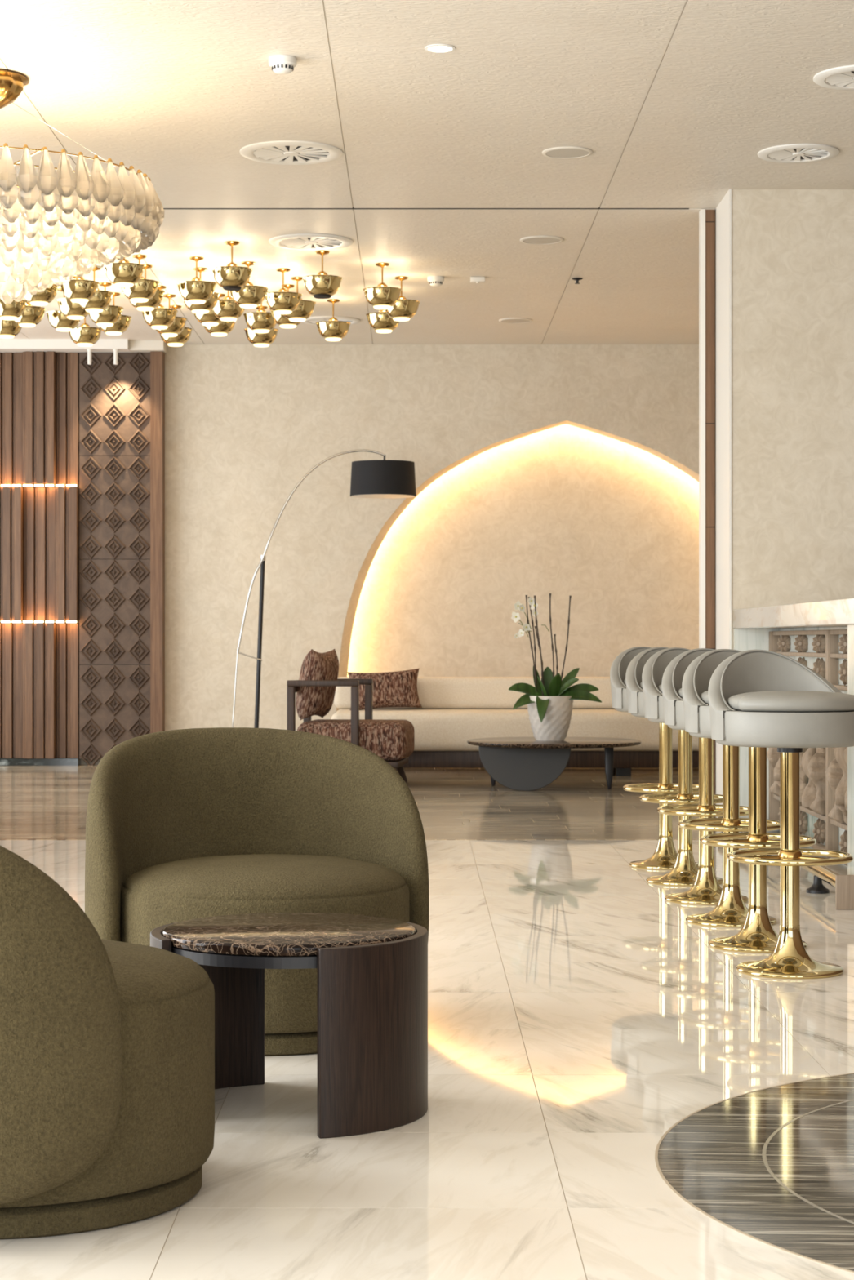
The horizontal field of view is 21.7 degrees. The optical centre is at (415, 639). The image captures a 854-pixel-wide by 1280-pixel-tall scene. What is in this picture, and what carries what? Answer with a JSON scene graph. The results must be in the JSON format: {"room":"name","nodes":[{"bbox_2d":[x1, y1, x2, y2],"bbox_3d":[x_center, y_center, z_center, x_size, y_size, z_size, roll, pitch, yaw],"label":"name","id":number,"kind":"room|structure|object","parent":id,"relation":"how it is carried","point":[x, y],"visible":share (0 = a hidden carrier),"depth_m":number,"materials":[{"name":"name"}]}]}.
{"room":"hotel lobby","nodes":[
{"label":"hotel lobby","id":0,"kind":"room"},
{"bbox_2d":[80,343,698,764],"bbox_3d":[0.000,-0.735,18.050,9.200,3.470,0.300,0,0,0],"label":"wall","id":1,"kind":"structure","parent":0,"point":[562,471],"depth_m":17.90,"materials":[{"name":"paint"}]},
{"bbox_2d":[0,351,79,758],"bbox_3d":[-3.210,-0.675,17.817,1.043,3.234,0.164,0,0,0],"label":"cladding","id":2,"kind":"object","parent":1,"relation":"attached to","point":[39,391],"visible":1,"depth_m":17.81,"materials":[{"name":"brown wood"}]},
{"bbox_2d":[0,757,80,765],"bbox_3d":[-3.210,0.972,17.825,1.043,0.056,0.149,0,0,0],"label":"baseboard","id":3,"kind":"structure","parent":1,"relation":"attached to","point":[68,761],"depth_m":17.75,"materials":[{"name":"metal"}]},
{"bbox_2d":[0,338,131,353],"bbox_3d":[-3.360,-2.332,17.739,2.179,0.076,0.319,0,0,0],"label":"trim","id":4,"kind":"structure","parent":1,"relation":"attached to","point":[6,345],"depth_m":17.58,"materials":[{"name":"white paint"}]},
{"bbox_2d":[86,349,92,364],"bbox_3d":[-2.578,-2.235,17.630,0.044,0.118,0.044,0,0,0],"label":"track spotlight","id":5,"kind":"object","parent":1,"relation":"attached to","point":[89,351],"visible":1,"depth_m":17.61,"materials":[{"name":"white metal"}]},
{"bbox_2d":[79,351,150,765],"bbox_3d":[-2.400,-0.642,17.843,0.575,3.339,0.111,0,0,0],"label":"carved panel","id":6,"kind":"object","parent":1,"relation":"attached to","point":[114,400],"visible":0.95,"depth_m":17.81,"materials":[{"name":"brown wood"}]},
{"bbox_2d":[112,349,118,364],"bbox_3d":[-2.372,-2.235,17.630,0.044,0.118,0.044,0,0,0],"label":"track spotlight","id":7,"kind":"object","parent":1,"relation":"attached to","point":[115,351],"visible":1,"depth_m":17.61,"materials":[{"name":"white metal"}]},
{"bbox_2d":[128,340,166,354],"bbox_3d":[-2.134,-2.332,17.779,0.270,0.076,0.239,0,0,0],"label":"trim","id":8,"kind":"structure","parent":1,"relation":"attached to","point":[135,346],"depth_m":17.66,"materials":[{"name":"beige paint"}]},
{"bbox_2d":[150,351,164,733],"bbox_3d":[-2.062,-0.646,17.814,0.096,3.292,0.169,0,0,0],"label":"trim","id":9,"kind":"structure","parent":1,"relation":"attached to","point":[157,358],"depth_m":17.73,"materials":[{"name":"brown wood"}]},
{"bbox_2d":[0,0,853,344],"bbox_3d":[0.000,-2.430,7.700,9.200,0.120,21.400,0,0,0],"label":"ceiling","id":10,"kind":"structure","parent":0,"point":[675,103],"depth_m":10.39,"materials":[{"name":"beige paint"}]},
{"bbox_2d":[0,318,22,338],"bbox_3d":[-2.831,-2.228,15.416,0.246,0.283,0.249,0,0,0],"label":"pendant lamp","id":11,"kind":"object","parent":10,"relation":"hanging from","point":[9,329],"visible":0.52,"depth_m":15.34,"materials":[{"name":"gold metal"}]},
{"bbox_2d":[0,298,27,319],"bbox_3d":[-2.651,-2.228,14.532,0.246,0.283,0.249,0,0,0],"label":"pendant lamp","id":12,"kind":"object","parent":10,"relation":"hanging from","point":[14,310],"visible":0.65,"depth_m":14.46,"materials":[{"name":"gold metal"}]},
{"bbox_2d":[13,302,46,327],"bbox_3d":[-2.587,-2.228,14.858,0.246,0.283,0.249,0,0,0],"label":"pendant lamp","id":13,"kind":"object","parent":10,"relation":"hanging from","point":[32,316],"visible":0.68,"depth_m":14.79,"materials":[{"name":"gold metal"}]},
{"bbox_2d":[24,284,59,306],"bbox_3d":[-2.346,-2.228,13.898,0.246,0.283,0.249,0,0,0],"label":"pendant lamp","id":14,"kind":"object","parent":10,"relation":"hanging from","point":[40,299],"visible":0.44,"depth_m":13.84,"materials":[{"name":"gold metal"}]},
{"bbox_2d":[45,288,79,331],"bbox_3d":[-2.374,-2.228,15.066,0.246,0.283,0.249,0,0,0],"label":"pendant lamp","id":15,"kind":"object","parent":10,"relation":"hanging from","point":[56,318],"visible":0.54,"depth_m":14.99,"materials":[{"name":"gold metal"}]},
{"bbox_2d":[56,274,89,319],"bbox_3d":[-2.212,-2.228,14.507,0.246,0.283,0.249,0,0,0],"label":"pendant lamp","id":16,"kind":"object","parent":10,"relation":"hanging from","point":[73,311],"visible":0.46,"depth_m":14.43,"materials":[{"name":"gold metal"}]},
{"bbox_2d":[61,275,99,302],"bbox_3d":[-2.078,-2.228,13.787,0.246,0.283,0.249,0,0,0],"label":"pendant lamp","id":17,"kind":"object","parent":10,"relation":"hanging from","point":[78,290],"visible":0.79,"depth_m":13.71,"materials":[{"name":"gold metal"}]},
{"bbox_2d":[74,275,84,279],"bbox_3d":[-2.078,-2.237,13.787,0.066,0.026,0.066,0,0,0],"label":"socket","id":18,"kind":"object","parent":17,"relation":"attached to","point":[77,277],"depth_m":13.76,"materials":[{"name":"gold metal"}]},
{"bbox_2d":[0,68,164,304],"bbox_3d":[-1.802,-1.882,9.400,1.475,0.973,1.477,0,0,-17],"label":"chandelier","id":19,"kind":"object","parent":10,"relation":"hanging from","point":[70,223],"visible":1,"depth_m":9.05,"materials":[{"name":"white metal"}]},
{"bbox_2d":[68,316,102,346],"bbox_3d":[-2.349,-2.228,15.842,0.246,0.283,0.249,0,0,0],"label":"pendant lamp","id":20,"kind":"object","parent":10,"relation":"hanging from","point":[84,335],"visible":0.82,"depth_m":15.77,"materials":[{"name":"gold metal"}]},
{"bbox_2d":[80,322,89,326],"bbox_3d":[-2.349,-2.237,15.842,0.066,0.026,0.066,0,0,0],"label":"socket","id":21,"kind":"object","parent":20,"relation":"attached to","point":[84,324],"depth_m":15.82,"materials":[{"name":"gold metal"}]},
{"bbox_2d":[78,266,114,312],"bbox_3d":[-2.046,-2.228,14.196,0.246,0.283,0.249,0,0,0],"label":"pendant lamp","id":22,"kind":"object","parent":10,"relation":"hanging from","point":[102,300],"visible":0.59,"depth_m":14.13,"materials":[{"name":"gold metal"}]},
{"bbox_2d":[88,282,124,326],"bbox_3d":[-2.066,-2.228,14.832,0.246,0.283,0.249,0,0,0],"label":"pendant lamp","id":23,"kind":"object","parent":10,"relation":"hanging from","point":[111,315],"visible":0.72,"depth_m":14.77,"materials":[{"name":"gold metal"}]},
{"bbox_2d":[99,292,132,335],"bbox_3d":[-2.065,-2.228,15.252,0.246,0.283,0.249,0,0,0],"label":"pendant lamp","id":24,"kind":"object","parent":10,"relation":"hanging from","point":[122,326],"visible":0.58,"depth_m":15.20,"materials":[{"name":"gold metal"}]},
{"bbox_2d":[103,257,145,287],"bbox_3d":[-1.722,-2.228,13.175,0.246,0.283,0.249,0,0,0],"label":"pendant lamp","id":25,"kind":"object","parent":10,"relation":"hanging from","point":[123,273],"visible":0.85,"depth_m":13.10,"materials":[{"name":"gold metal"}]},
{"bbox_2d":[118,258,129,262],"bbox_3d":[-1.722,-2.237,13.175,0.066,0.026,0.066,0,0,0],"label":"socket","id":26,"kind":"object","parent":25,"relation":"attached to","point":[124,260],"depth_m":13.15,"materials":[{"name":"gold metal"}]},
{"bbox_2d":[121,254,159,302],"bbox_3d":[-1.706,-2.228,13.765,0.246,0.283,0.249,0,0,0],"label":"pendant lamp","id":27,"kind":"object","parent":10,"relation":"hanging from","point":[144,290],"visible":0.75,"depth_m":13.70,"materials":[{"name":"gold metal"}]},
{"bbox_2d":[128,264,164,311],"bbox_3d":[-1.712,-2.228,14.126,0.246,0.283,0.249,0,0,0],"label":"pendant lamp","id":28,"kind":"object","parent":10,"relation":"hanging from","point":[156,300],"visible":0.56,"depth_m":14.08,"materials":[{"name":"gold metal"}]},
{"bbox_2d":[142,285,177,329],"bbox_3d":[-1.719,-2.228,14.961,0.246,0.283,0.249,0,0,0],"label":"pendant lamp","id":29,"kind":"object","parent":10,"relation":"hanging from","point":[160,318],"visible":0.88,"depth_m":14.89,"materials":[{"name":"gold metal"}]},
{"bbox_2d":[155,293,186,337],"bbox_3d":[-1.694,-2.228,15.334,0.246,0.283,0.249,0,0,0],"label":"pendant lamp","id":30,"kind":"object","parent":10,"relation":"hanging from","point":[178,326],"visible":0.65,"depth_m":15.28,"materials":[{"name":"gold metal"}]},
{"bbox_2d":[160,305,192,346],"bbox_3d":[-1.708,-2.228,15.842,0.246,0.283,0.249,0,0,0],"label":"pendant lamp","id":31,"kind":"object","parent":10,"relation":"hanging from","point":[182,338],"visible":0.58,"depth_m":15.79,"materials":[{"name":"gold metal"}]},
{"bbox_2d":[176,256,216,304],"bbox_3d":[-1.359,-2.228,13.831,0.246,0.283,0.249,0,0,0],"label":"pendant lamp","id":32,"kind":"object","parent":10,"relation":"hanging from","point":[196,291],"visible":1,"depth_m":13.76,"materials":[{"name":"gold metal"}]},
{"bbox_2d":[191,276,201,280],"bbox_3d":[-1.359,-2.237,13.831,0.066,0.026,0.066,0,0,0],"label":"socket","id":33,"kind":"object","parent":32,"relation":"attached to","point":[196,278],"depth_m":13.81,"materials":[{"name":"gold metal"}]},
{"bbox_2d":[182,267,219,314],"bbox_3d":[-1.376,-2.228,14.243,0.246,0.283,0.249,0,0,0],"label":"pendant lamp","id":34,"kind":"object","parent":10,"relation":"hanging from","point":[210,304],"visible":0.64,"depth_m":14.19,"materials":[{"name":"gold metal"}]},
{"bbox_2d":[194,281,222,326],"bbox_3d":[-1.365,-2.228,14.806,0.246,0.283,0.249,0,0,0],"label":"pendant lamp","id":35,"kind":"object","parent":10,"relation":"hanging from","point":[210,319],"visible":0.34,"depth_m":14.74,"materials":[{"name":"gold metal"}]},
{"bbox_2d":[204,293,235,336],"bbox_3d":[-1.351,-2.228,15.307,0.246,0.283,0.249,0,0,0],"label":"pendant lamp","id":36,"kind":"object","parent":10,"relation":"hanging from","point":[224,328],"visible":0.59,"depth_m":15.25,"materials":[{"name":"gold metal"}]},
{"bbox_2d":[212,290,244,321],"bbox_3d":[-1.227,-2.228,14.581,0.246,0.283,0.249,0,0,0],"label":"pendant lamp","id":37,"kind":"object","parent":10,"relation":"hanging from","point":[226,309],"visible":0.7,"depth_m":14.50,"materials":[{"name":"gold metal"}]},
{"bbox_2d":[222,295,232,299],"bbox_3d":[-1.227,-2.237,14.581,0.066,0.026,0.066,0,0,0],"label":"socket","id":38,"kind":"object","parent":37,"relation":"attached to","point":[228,297],"depth_m":14.56,"materials":[{"name":"gold metal"}]},
{"bbox_2d":[211,240,252,290],"bbox_3d":[-1.096,-2.228,13.297,0.246,0.283,0.249,0,0,0],"label":"pendant lamp","id":39,"kind":"object","parent":10,"relation":"hanging from","point":[231,277],"visible":1,"depth_m":13.23,"materials":[{"name":"gold metal"}]},
{"bbox_2d":[226,262,237,266],"bbox_3d":[-1.096,-2.237,13.297,0.066,0.026,0.066,0,0,0],"label":"socket","id":40,"kind":"object","parent":39,"relation":"attached to","point":[231,264],"depth_m":13.27,"materials":[{"name":"gold metal"}]},
{"bbox_2d":[230,261,267,308],"bbox_3d":[-1.053,-2.228,14.011,0.246,0.283,0.249,0,0,0],"label":"pendant lamp","id":41,"kind":"object","parent":10,"relation":"hanging from","point":[250,295],"visible":0.9,"depth_m":13.94,"materials":[{"name":"gold metal"}]},
{"bbox_2d":[243,290,275,333],"bbox_3d":[-1.049,-2.228,15.145,0.246,0.283,0.249,0,0,0],"label":"pendant lamp","id":42,"kind":"object","parent":10,"relation":"hanging from","point":[260,321],"visible":0.79,"depth_m":15.06,"materials":[{"name":"gold metal"}]},
{"bbox_2d":[244,306,278,346],"bbox_3d":[-1.099,-2.228,15.871,0.246,0.283,0.249,0,0,0],"label":"pendant lamp","id":43,"kind":"object","parent":10,"relation":"hanging from","point":[258,340],"visible":0.62,"depth_m":15.80,"materials":[{"name":"gold metal"}]},
{"bbox_2d":[268,54,296,74],"bbox_3d":[-0.543,-2.340,9.094,0.114,0.060,0.114,0,0,0],"label":"smoke detector","id":44,"kind":"object","parent":10,"relation":"attached to","point":[280,64],"visible":1,"depth_m":9.06,"materials":[{"name":"white plastic"}]},
{"bbox_2d":[265,267,302,314],"bbox_3d":[-0.849,-2.228,14.267,0.246,0.283,0.249,0,0,0],"label":"pendant lamp","id":45,"kind":"object","parent":10,"relation":"hanging from","point":[282,302],"visible":0.98,"depth_m":14.19,"materials":[{"name":"gold metal"}]},
{"bbox_2d":[269,284,301,328],"bbox_3d":[-0.855,-2.228,14.909,0.246,0.283,0.249,0,0,0],"label":"pendant lamp","id":46,"kind":"object","parent":10,"relation":"hanging from","point":[281,320],"visible":0.41,"depth_m":14.86,"materials":[{"name":"gold metal"}]},
{"bbox_2d":[240,140,342,164],"bbox_3d":[-0.605,-2.363,10.839,0.500,0.013,0.500,0,0,-8],"label":"ceiling vent","id":47,"kind":"object","parent":10,"relation":"in","point":[278,152],"visible":1,"depth_m":10.81,"materials":[{"name":"white metal"}]},
{"bbox_2d":[283,276,315,321],"bbox_3d":[-0.777,-2.228,14.606,0.246,0.283,0.249,0,0,0],"label":"pendant lamp","id":48,"kind":"object","parent":10,"relation":"hanging from","point":[304,310],"visible":0.69,"depth_m":14.54,"materials":[{"name":"gold metal"}]},
{"bbox_2d":[268,233,352,250],"bbox_3d":[-0.625,-2.363,13.265,0.500,0.013,0.500,0,0,-10],"label":"ceiling vent","id":49,"kind":"object","parent":10,"relation":"in","point":[305,242],"visible":1,"depth_m":13.24,"materials":[{"name":"white metal"}]},
{"bbox_2d":[302,249,342,298],"bbox_3d":[-0.571,-2.228,13.613,0.246,0.283,0.249,0,0,0],"label":"pendant lamp","id":50,"kind":"object","parent":10,"relation":"hanging from","point":[322,285],"visible":1,"depth_m":13.54,"materials":[{"name":"gold metal"}]},
{"bbox_2d":[316,271,327,275],"bbox_3d":[-0.571,-2.237,13.613,0.066,0.026,0.066,0,0,0],"label":"socket","id":51,"kind":"object","parent":50,"relation":"attached to","point":[322,273],"depth_m":13.59,"materials":[{"name":"gold metal"}]},
{"bbox_2d":[302,315,359,324],"bbox_3d":[-0.633,-2.363,16.540,0.440,0.013,0.440,0,0,-16],"label":"ceiling vent","id":52,"kind":"object","parent":10,"relation":"in","point":[311,320],"visible":0.5,"depth_m":16.45,"materials":[{"name":"white metal"}]},
{"bbox_2d":[315,298,351,341],"bbox_3d":[-0.577,-2.228,15.556,0.246,0.283,0.249,0,0,0],"label":"pendant lamp","id":53,"kind":"object","parent":10,"relation":"hanging from","point":[332,330],"visible":1,"depth_m":15.48,"materials":[{"name":"gold metal"}]},
{"bbox_2d":[328,316,337,320],"bbox_3d":[-0.577,-2.237,15.556,0.066,0.026,0.066,0,0,0],"label":"socket","id":54,"kind":"object","parent":53,"relation":"attached to","point":[333,318],"depth_m":15.54,"materials":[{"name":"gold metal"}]},
{"bbox_2d":[0,207,688,208],"bbox_3d":[-1.450,-2.373,12.270,5.900,0.005,0.036,0,0,0],"label":"trim","id":55,"kind":"structure","parent":10,"relation":"attached to","point":[353,207],"depth_m":12.27,"materials":[{"name":"black"}]},
{"bbox_2d":[363,262,401,309],"bbox_3d":[-0.213,-2.228,14.057,0.246,0.283,0.249,0,0,0],"label":"pendant lamp","id":56,"kind":"object","parent":10,"relation":"hanging from","point":[382,296],"visible":1,"depth_m":13.98,"materials":[{"name":"gold metal"}]},
{"bbox_2d":[377,282,387,286],"bbox_3d":[-0.213,-2.237,14.057,0.066,0.026,0.066,0,0,0],"label":"socket","id":57,"kind":"object","parent":56,"relation":"attached to","point":[381,284],"depth_m":14.03,"materials":[{"name":"gold metal"}]},
{"bbox_2d":[365,309,399,333],"bbox_3d":[-0.218,-2.228,15.145,0.246,0.283,0.249,0,0,0],"label":"pendant lamp","id":58,"kind":"object","parent":10,"relation":"hanging from","point":[380,322],"visible":0.71,"depth_m":15.07,"materials":[{"name":"gold metal"}]},
{"bbox_2d":[385,275,420,321],"bbox_3d":[-0.096,-2.228,14.581,0.246,0.283,0.249,0,0,0],"label":"pendant lamp","id":59,"kind":"object","parent":10,"relation":"hanging from","point":[404,309],"visible":0.82,"depth_m":14.51,"materials":[{"name":"gold metal"}]},
{"bbox_2d":[427,275,444,286],"bbox_3d":[0.128,-2.341,14.579,0.108,0.057,0.108,0,0,0],"label":"smoke detector","id":60,"kind":"object","parent":10,"relation":"attached to","point":[434,281],"visible":1,"depth_m":14.54,"materials":[{"name":"white plastic"}]},
{"bbox_2d":[424,44,455,53],"bbox_3d":[0.096,-2.367,8.935,0.122,0.005,0.122,0,0,0],"label":"recessed light","id":61,"kind":"object","parent":10,"relation":"in","point":[437,48],"visible":1,"depth_m":8.93,"materials":[{"name":"white metal"}]},
{"bbox_2d":[470,276,484,283],"bbox_3d":[0.402,-2.349,14.579,0.094,0.040,0.060,0,0,0],"label":"ceiling sensor","id":62,"kind":"object","parent":10,"relation":"attached to","point":[473,279],"visible":1,"depth_m":14.55,"materials":[{"name":"white plastic"}]},
{"bbox_2d":[498,317,532,323],"bbox_3d":[0.738,-2.365,16.540,0.250,0.008,0.250,0,0,0],"label":"ceiling speaker","id":63,"kind":"object","parent":10,"relation":"attached to","point":[512,320],"visible":1,"depth_m":16.50,"materials":[{"name":"beige paint"}]},
{"bbox_2d":[501,319,529,323],"bbox_3d":[0.738,-2.365,16.540,0.214,0.006,0.214,0,0,0],"label":"grille","id":64,"kind":"object","parent":63,"relation":"attached to","point":[505,321],"depth_m":16.55,"materials":[{"name":"beige"}]},
{"bbox_2d":[520,235,564,244],"bbox_3d":[0.744,-2.365,13.211,0.260,0.008,0.260,0,0,0],"label":"ceiling speaker","id":65,"kind":"object","parent":10,"relation":"attached to","point":[535,240],"visible":1,"depth_m":13.20,"materials":[{"name":"beige paint"}]},
{"bbox_2d":[523,237,560,244],"bbox_3d":[0.744,-2.365,13.211,0.223,0.006,0.223,0,0,0],"label":"grille","id":66,"kind":"object","parent":65,"relation":"attached to","point":[526,240],"depth_m":13.20,"materials":[{"name":"beige metal"}]},
{"bbox_2d":[542,146,592,159],"bbox_3d":[0.735,-2.365,10.839,0.246,0.008,0.246,0,0,0],"label":"ceiling speaker","id":67,"kind":"object","parent":10,"relation":"attached to","point":[566,152],"visible":1,"depth_m":10.82,"materials":[{"name":"beige paint"}]},
{"bbox_2d":[546,148,589,157],"bbox_3d":[0.735,-2.365,10.839,0.211,0.006,0.211,0,0,0],"label":"grille","id":68,"kind":"object","parent":67,"relation":"attached to","point":[550,153],"depth_m":10.83,"materials":[{"name":"beige"}]},
{"bbox_2d":[572,277,582,284],"bbox_3d":[1.056,-2.351,14.623,0.068,0.037,0.068,0,0,0],"label":"sprinkler","id":69,"kind":"object","parent":10,"relation":"attached to","point":[576,279],"visible":1,"depth_m":14.61,"materials":[{"name":"black metal"}]},
{"bbox_2d":[757,143,839,163],"bbox_3d":[1.858,-2.363,10.851,0.392,0.013,0.392,0,0,-16],"label":"ceiling vent","id":70,"kind":"object","parent":10,"relation":"in","point":[793,153],"visible":1,"depth_m":10.82,"materials":[{"name":"white metal"}]},
{"bbox_2d":[813,65,853,90],"bbox_3d":[1.868,-2.363,9.384,0.392,0.013,0.392,0,0,-7],"label":"ceiling vent","id":71,"kind":"object","parent":10,"relation":"in","point":[842,77],"visible":1,"depth_m":9.38,"materials":[{"name":"white metal"}]},
{"bbox_2d":[0,764,853,1279],"bbox_3d":[-0.032,1.060,7.700,9.264,0.120,21.400,0,0,0],"label":"floor","id":72,"kind":"structure","parent":0,"point":[577,1015],"depth_m":5.13,"materials":[{"name":"white stone"}]},
{"bbox_2d":[0,845,214,1239],"bbox_3d":[-0.798,0.620,4.022,0.835,0.760,0.837,0,0,17],"label":"lounge chair","id":73,"kind":"object","parent":72,"relation":"on","point":[107,1047],"visible":1,"depth_m":3.68,"materials":[{"name":"green fabric"}]},
{"bbox_2d":[84,727,428,1056],"bbox_3d":[-0.411,0.620,5.766,0.835,0.760,0.837,0,0,23],"label":"lounge chair","id":74,"kind":"object","parent":72,"relation":"on","point":[182,824],"visible":0.7,"depth_m":5.86,"materials":[{"name":"green fabric"}]},
{"bbox_2d":[150,912,427,1138],"bbox_3d":[-0.270,0.806,4.760,0.590,0.387,0.568,0,0,0],"label":"round table","id":75,"kind":"object","parent":72,"relation":"on","point":[372,971],"visible":0.86,"depth_m":4.57,"materials":[{"name":"brown wood"}]},
{"bbox_2d":[231,448,416,728],"bbox_3d":[-0.696,-0.220,16.865,1.392,2.440,0.499,0,0,0],"label":"floor lamp","id":76,"kind":"object","parent":72,"relation":"on","point":[384,478],"visible":0.82,"depth_m":16.73,"materials":[{"name":"black metal"}]},
{"bbox_2d":[351,493,414,498],"bbox_3d":[-0.249,-1.088,16.865,0.485,0.006,0.485,0,0,0],"label":"diffuser","id":77,"kind":"object","parent":76,"relation":"attached to","point":[359,495],"depth_m":16.81,"materials":[{"name":"white paint"}]},
{"bbox_2d":[287,678,414,782],"bbox_3d":[-0.437,0.641,15.502,0.805,0.732,0.704,0,0,7],"label":"armchair","id":78,"kind":"object","parent":72,"relation":"on","point":[392,740],"visible":0.67,"depth_m":15.20,"materials":[{"name":"brown fabric"}]},
{"bbox_2d":[295,648,338,720],"bbox_3d":[-0.685,0.307,15.520,0.232,0.492,0.501,0,0,17],"label":"cushion","id":79,"kind":"object","parent":78,"relation":"on","point":[310,701],"visible":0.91,"depth_m":15.33,"materials":[{"name":"brown fabric"}]},
{"bbox_2d":[330,676,698,775],"bbox_3d":[1.150,0.642,16.850,3.560,0.715,1.040,0,0,0],"label":"sofa","id":80,"kind":"object","parent":72,"relation":"on","point":[455,711],"visible":0.31,"depth_m":16.41,"materials":[{"name":"beige fabric"}]},
{"bbox_2d":[346,667,422,710],"bbox_3d":[-0.238,0.378,16.880,0.564,0.329,0.178,0,0,-5],"label":"throw pillow","id":81,"kind":"object","parent":80,"relation":"on","point":[398,688],"visible":0.7,"depth_m":16.82,"materials":[{"name":"brown fabric"}]},
{"bbox_2d":[466,736,641,791],"bbox_3d":[0.926,0.837,15.000,1.170,0.326,1.170,0,0,0],"label":"coffee table","id":82,"kind":"object","parent":72,"relation":"on","point":[526,763],"visible":0.96,"depth_m":14.76,"materials":[{"name":"grey stone"}]},
{"bbox_2d":[508,593,601,741],"bbox_3d":[0.922,0.180,14.984,0.587,0.986,0.358,0,0,-19],"label":"potted orchid","id":83,"kind":"object","parent":82,"relation":"on","point":[549,703],"visible":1,"depth_m":14.95,"materials":[{"name":"green plant"}]},
{"bbox_2d":[609,646,698,870],"bbox_3d":[1.100,0.515,9.883,0.473,0.970,0.484,0,0,-41],"label":"bar stool","id":84,"kind":"object","parent":72,"relation":"on","point":[664,855],"visible":0.45,"depth_m":9.84,"materials":[{"name":"gold metal"}]},
{"bbox_2d":[625,647,722,886],"bbox_3d":[1.109,0.515,9.233,0.473,0.970,0.484,0,0,-39],"label":"bar stool","id":85,"kind":"object","parent":72,"relation":"on","point":[683,873],"visible":0.42,"depth_m":9.19,"materials":[{"name":"gold metal"}]},
{"bbox_2d":[641,647,748,905],"bbox_3d":[1.112,0.515,8.593,0.473,0.970,0.484,0,0,-43],"label":"bar stool","id":86,"kind":"object","parent":72,"relation":"on","point":[705,890],"visible":0.53,"depth_m":8.55,"materials":[{"name":"gold metal"}]},
{"bbox_2d":[657,684,662,693],"bbox_3d":[1.123,0.182,8.563,0.416,0.056,0.416,0,0,-24],"label":"seat cushion","id":87,"kind":"object","parent":86,"relation":"on","point":[659,686],"depth_m":8.53,"materials":[{"name":"grey leather"}]},
{"bbox_2d":[661,648,779,927],"bbox_3d":[1.115,0.515,7.933,0.473,0.970,0.484,0,0,-37],"label":"bar stool","id":88,"kind":"object","parent":72,"relation":"on","point":[731,910],"visible":0.52,"depth_m":7.89,"materials":[{"name":"gold metal"}]},
{"bbox_2d":[677,688,682,698],"bbox_3d":[1.123,0.182,7.902,0.416,0.056,0.416,0,0,-18],"label":"seat cushion","id":89,"kind":"object","parent":88,"relation":"on","point":[679,690],"depth_m":7.88,"materials":[{"name":"grey leather"}]},
{"bbox_2d":[681,648,816,952],"bbox_3d":[1.108,0.515,7.302,0.473,0.970,0.484,0,0,-1],"label":"bar stool","id":90,"kind":"object","parent":72,"relation":"on","point":[757,935],"visible":0.46,"depth_m":7.26,"materials":[{"name":"gold metal"}]},
{"bbox_2d":[699,690,708,704],"bbox_3d":[1.121,0.182,7.272,0.416,0.056,0.416,0,0,-20],"label":"seat cushion","id":91,"kind":"object","parent":90,"relation":"on","point":[704,698],"depth_m":7.24,"materials":[{"name":"grey leather"}]},
{"bbox_2d":[654,1072,853,1273],"bbox_3d":[1.545,0.999,4.200,2.180,0.002,2.180,0,0,0],"label":"inlay","id":92,"kind":"object","parent":72,"relation":"on","point":[797,1199],"visible":1,"depth_m":4.25,"materials":[{"name":"stone"}]},
{"bbox_2d":[707,649,853,978],"bbox_3d":[1.126,0.515,6.753,0.473,0.970,0.484,0,0,-36],"label":"bar stool","id":93,"kind":"object","parent":72,"relation":"on","point":[757,698],"visible":1,"depth_m":6.70,"materials":[{"name":"gold metal"}]},
{"bbox_2d":[726,690,853,711],"bbox_3d":[1.133,0.182,6.722,0.416,0.056,0.416,0,0,-17],"label":"seat cushion","id":94,"kind":"object","parent":93,"relation":"on","point":[736,700],"depth_m":6.56,"materials":[{"name":"grey leather"}]},
{"bbox_2d":[717,816,853,910],"bbox_3d":[1.617,0.936,9.930,0.145,0.128,3.320,0,0,0],"label":"rail","id":95,"kind":"object","parent":72,"relation":"on","point":[843,885],"visible":0.36,"depth_m":8.28,"materials":[{"name":"gold metal"}]},
{"bbox_2d":[733,624,853,875],"bbox_3d":[1.916,0.470,10.121,0.492,1.059,3.248,0,0,0],"label":"bar","id":96,"kind":"object","parent":72,"relation":"on","point":[826,775],"visible":0.47,"depth_m":10.25,"materials":[{"name":"beige stone"}]},
{"bbox_2d":[732,598,853,628],"bbox_3d":[2.007,-0.110,9.472,0.686,0.100,4.544,0,0,0],"label":"countertop","id":97,"kind":"structure","parent":96,"relation":"on","point":[839,612],"depth_m":9.81,"materials":[{"name":"white stone"}]},
{"bbox_2d":[715,211,715,817],"bbox_3d":[3.123,-0.685,12.420,2.955,3.370,0.160,0,0,0],"label":"wall","id":98,"kind":"structure","parent":0,"point":[715,211],"depth_m":12.34,"materials":[{"name":"paint"}]},
{"bbox_2d":[698,208,705,648],"bbox_3d":[1.579,-0.685,12.320,0.025,3.370,0.080,0,0,0],"label":"trim","id":99,"kind":"structure","parent":98,"relation":"attached to","point":[702,212],"depth_m":12.28,"materials":[{"name":"white paint"}]},
{"bbox_2d":[705,209,715,817],"bbox_3d":[1.618,-0.685,12.314,0.054,3.370,0.052,0,0,0],"label":"trim","id":100,"kind":"structure","parent":98,"relation":"attached to","point":[709,214],"depth_m":12.29,"materials":[{"name":"brown"}]},
{"bbox_2d":[731,189,853,649],"bbox_3d":[3.128,-0.690,12.002,2.943,3.380,0.515,0,0,0],"label":"wall","id":101,"kind":"structure","parent":0,"point":[793,250],"depth_m":11.74,"materials":[{"name":"paint"}]},
{"bbox_2d":[715,189,731,817],"bbox_3d":[1.651,-0.689,12.000,0.011,3.378,0.530,0,0,0],"label":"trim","id":102,"kind":"structure","parent":101,"relation":"attached to","point":[723,210],"depth_m":11.98,"materials":[{"name":"white paint"}]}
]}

